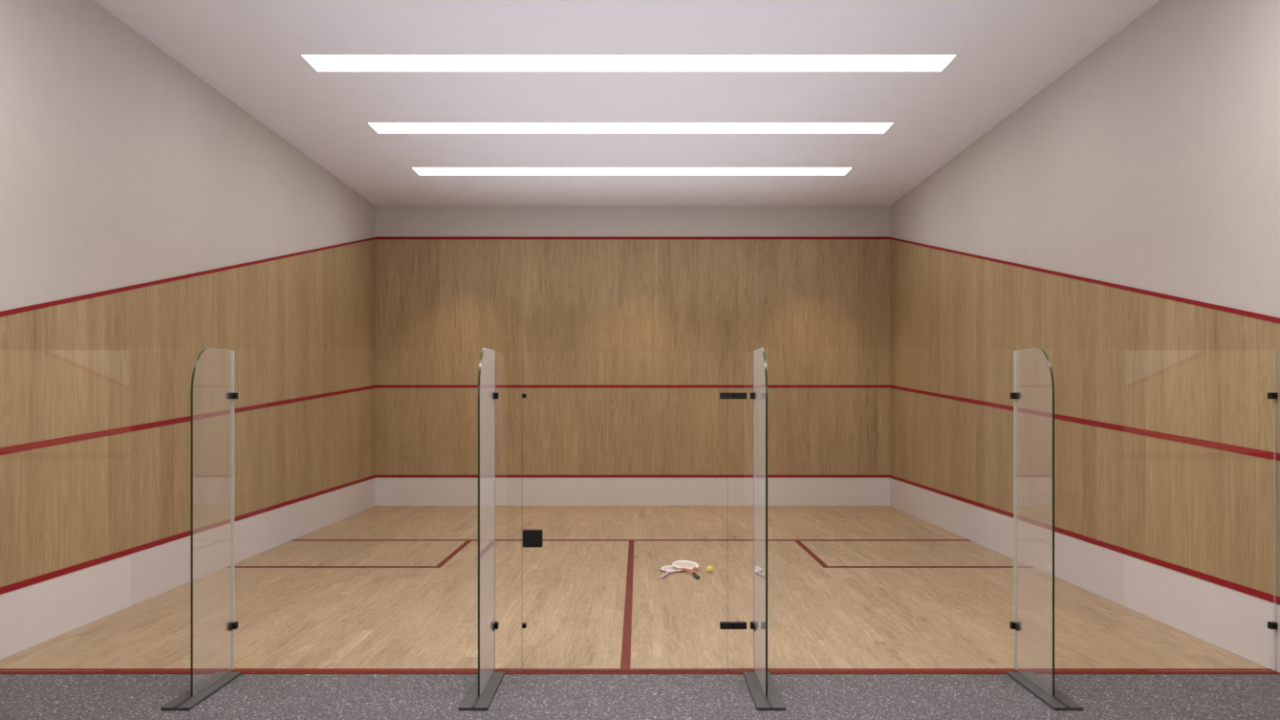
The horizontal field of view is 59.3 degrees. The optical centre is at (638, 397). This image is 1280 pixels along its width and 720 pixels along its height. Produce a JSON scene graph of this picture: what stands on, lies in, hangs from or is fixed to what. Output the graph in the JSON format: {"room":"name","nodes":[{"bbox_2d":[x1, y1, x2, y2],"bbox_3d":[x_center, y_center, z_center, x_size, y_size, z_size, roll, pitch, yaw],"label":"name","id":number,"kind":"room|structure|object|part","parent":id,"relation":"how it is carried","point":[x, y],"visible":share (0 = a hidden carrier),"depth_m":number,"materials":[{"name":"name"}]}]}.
{"room":"sports hall","nodes":[
{"label":"sports hall","id":0,"kind":"room"},
{"bbox_2d":[0,0,375,659],"bbox_3d":[-4.168,-0.595,11.120,0.164,4.789,12.781,0,0,0],"label":"wall","id":1,"kind":"structure","parent":0,"point":[149,222],"depth_m":9.48,"materials":[{"name":"beige paint"}]},
{"bbox_2d":[93,0,1159,205],"bbox_3d":[-0.090,-3.065,11.195,8.320,0.150,12.930,0,0,0],"label":"ceiling","id":2,"kind":"structure","parent":0,"point":[249,52],"depth_m":10.62,"materials":[{"name":"paint"}]},
{"bbox_2d":[300,54,957,71],"bbox_3d":[-0.085,-2.986,10.045,5.724,0.005,0.514,0,0,0],"label":"recessed light","id":3,"kind":"object","parent":2,"relation":"in","point":[318,62],"visible":1,"depth_m":10.02,"materials":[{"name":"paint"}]},
{"bbox_2d":[367,122,893,133],"bbox_3d":[-0.085,-2.986,12.460,5.724,0.005,0.504,0,0,0],"label":"recessed light","id":4,"kind":"object","parent":2,"relation":"in","point":[379,127],"visible":1,"depth_m":12.39,"materials":[{"name":"paint"}]},
{"bbox_2d":[412,167,852,174],"bbox_3d":[-0.085,-2.986,14.835,5.724,0.005,0.494,0,0,0],"label":"recessed light","id":5,"kind":"object","parent":2,"relation":"in","point":[419,170],"visible":1,"depth_m":14.79,"materials":[{"name":"paint"}]},
{"bbox_2d":[374,205,890,505],"bbox_3d":[-0.090,-0.595,17.578,8.320,4.789,0.164,0,0,0],"label":"wall","id":6,"kind":"structure","parent":0,"point":[808,286],"depth_m":17.50,"materials":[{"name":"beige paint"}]},
{"bbox_2d":[0,505,1279,719],"bbox_3d":[-0.090,1.738,5.750,16.000,0.124,23.500,0,0,0],"label":"floor","id":7,"kind":"structure","parent":0,"point":[377,589],"depth_m":7.96,"materials":[{"name":"brown wood"}]},
{"bbox_2d":[160,347,240,710],"bbox_3d":[-2.490,0.695,6.482,0.156,1.970,0.874,0,0,0],"label":"glass fin","id":8,"kind":"object","parent":7,"relation":"on","point":[196,694],"visible":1,"depth_m":6.52,"materials":[{"name":"glass"}]},
{"bbox_3d":[-2.490,0.686,6.581,0.012,1.953,0.622,0,0,0],"label":"fin pane","id":9,"kind":"part","parent":8,"relation":"part of","materials":[{"name":"clear glass"}]},
{"bbox_3d":[-2.490,1.672,6.439,0.156,0.016,0.789,0,0,0],"label":"plate","id":10,"kind":"part","parent":8,"relation":"part of","materials":[{"name":"metal"}]},
{"bbox_3d":[-2.490,1.396,6.851,0.023,0.040,0.053,0,0,0],"label":"clamp leg","id":11,"kind":"part","parent":8,"relation":"part of","materials":[{"name":"black metal"}]},
{"bbox_3d":[-2.490,-0.012,6.851,0.023,0.040,0.053,0,0,0],"label":"clamp leg","id":12,"kind":"part","parent":8,"relation":"part of","materials":[{"name":"black metal"}]},
{"bbox_2d":[458,347,504,710],"bbox_3d":[-0.890,0.695,6.482,0.156,1.970,0.874,0,0,0],"label":"glass fin","id":13,"kind":"object","parent":7,"relation":"on","point":[481,693],"visible":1,"depth_m":6.52,"materials":[{"name":"glass"}]},
{"bbox_3d":[-0.890,1.672,6.439,0.156,0.016,0.789,0,0,0],"label":"plate","id":14,"kind":"part","parent":13,"relation":"part of","materials":[{"name":"metal"}]},
{"bbox_3d":[-0.890,0.686,6.581,0.012,1.953,0.622,0,0,0],"label":"fin pane","id":15,"kind":"part","parent":13,"relation":"part of","materials":[{"name":"clear glass"}]},
{"bbox_2d":[495,349,521,671],"bbox_3d":[-0.799,0.692,6.900,0.164,1.964,0.012,0,0,0],"label":"glass screen","id":16,"kind":"object","parent":7,"relation":"on","point":[495,350],"visible":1,"depth_m":6.90,"materials":[{"name":"clear glass"}]},
{"bbox_2d":[659,564,685,579],"bbox_3d":[0.302,1.665,10.777,0.259,0.034,0.740,0,0,14],"label":"racket","id":17,"kind":"object","parent":7,"relation":"on","point":[669,569],"visible":0.75,"depth_m":10.81,"materials":[{"name":"white plastic"}]},
{"bbox_2d":[672,560,699,579],"bbox_3d":[0.497,1.643,10.761,0.259,0.072,0.739,0,0,-12],"label":"racket","id":18,"kind":"object","parent":7,"relation":"on","point":[690,568],"visible":1,"depth_m":10.89,"materials":[{"name":"white plastic"}]},
{"bbox_2d":[706,565,713,572],"bbox_3d":[0.684,1.645,10.805,0.067,0.067,0.067,0,0,0],"label":"ball","id":19,"kind":"object","parent":7,"relation":"on","point":[709,569],"visible":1,"depth_m":10.78,"materials":[{"name":"yellow rubber"}]},
{"bbox_2d":[727,349,753,671],"bbox_3d":[0.626,0.692,6.900,0.158,1.964,0.012,0,0,0],"label":"glass screen","id":20,"kind":"object","parent":7,"relation":"on","point":[727,350],"visible":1,"depth_m":6.90,"materials":[{"name":"clear glass"}]},
{"bbox_2d":[521,349,746,629],"bbox_3d":[-0.026,0.690,6.898,1.376,1.960,0.048,0,0,0],"label":"door","id":21,"kind":"structure","parent":20,"relation":"attached to","point":[531,538],"depth_m":6.88,"materials":[{"name":"clear glass"}]},
{"bbox_3d":[-0.085,0.690,6.900,1.258,1.960,0.012,0,0,0],"label":"door","id":22,"kind":"part","parent":21,"relation":"part of","materials":[{"name":"clear glass"}]},
{"bbox_2d":[743,347,785,710],"bbox_3d":[0.714,0.695,6.482,0.156,1.970,0.874,0,0,0],"label":"glass fin","id":23,"kind":"object","parent":7,"relation":"on","point":[766,696],"visible":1,"depth_m":6.49,"materials":[{"name":"glass"}]},
{"bbox_3d":[0.714,0.686,6.581,0.012,1.953,0.622,0,0,0],"label":"fin pane","id":24,"kind":"part","parent":23,"relation":"part of","materials":[{"name":"clear glass"}]},
{"bbox_3d":[0.714,1.672,6.439,0.156,0.016,0.789,0,0,0],"label":"plate","id":25,"kind":"part","parent":23,"relation":"part of","materials":[{"name":"metal"}]},
{"bbox_2d":[1006,347,1083,710],"bbox_3d":[2.312,0.695,6.482,0.156,1.970,0.874,0,0,0],"label":"glass fin","id":26,"kind":"object","parent":7,"relation":"on","point":[1049,694],"visible":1,"depth_m":6.52,"materials":[{"name":"glass"}]},
{"bbox_3d":[2.312,1.396,6.851,0.023,0.040,0.053,0,0,0],"label":"clamp leg","id":27,"kind":"part","parent":26,"relation":"part of","materials":[{"name":"black metal"}]},
{"bbox_3d":[2.312,-0.012,6.851,0.023,0.040,0.053,0,0,0],"label":"clamp leg","id":28,"kind":"part","parent":26,"relation":"part of","materials":[{"name":"black metal"}]},
{"bbox_3d":[2.312,1.672,6.439,0.156,0.016,0.789,0,0,0],"label":"plate","id":29,"kind":"part","parent":26,"relation":"part of","materials":[{"name":"metal"}]},
{"bbox_3d":[2.312,0.686,6.581,0.012,1.953,0.622,0,0,0],"label":"fin pane","id":30,"kind":"part","parent":26,"relation":"part of","materials":[{"name":"clear glass"}]},
{"bbox_2d":[1267,349,1277,629],"bbox_3d":[3.115,0.692,6.899,1.588,1.964,0.040,0,0,0],"label":"glass screen","id":31,"kind":"object","parent":7,"relation":"on","point":[1270,624],"visible":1,"depth_m":6.88,"materials":[{"name":"clear glass"}]},
{"bbox_2d":[889,0,1279,672],"bbox_3d":[3.988,-0.595,11.120,0.164,4.789,12.781,0,0,0],"label":"wall","id":32,"kind":"structure","parent":0,"point":[1121,224],"depth_m":9.17,"materials":[{"name":"beige paint"}]}
]}

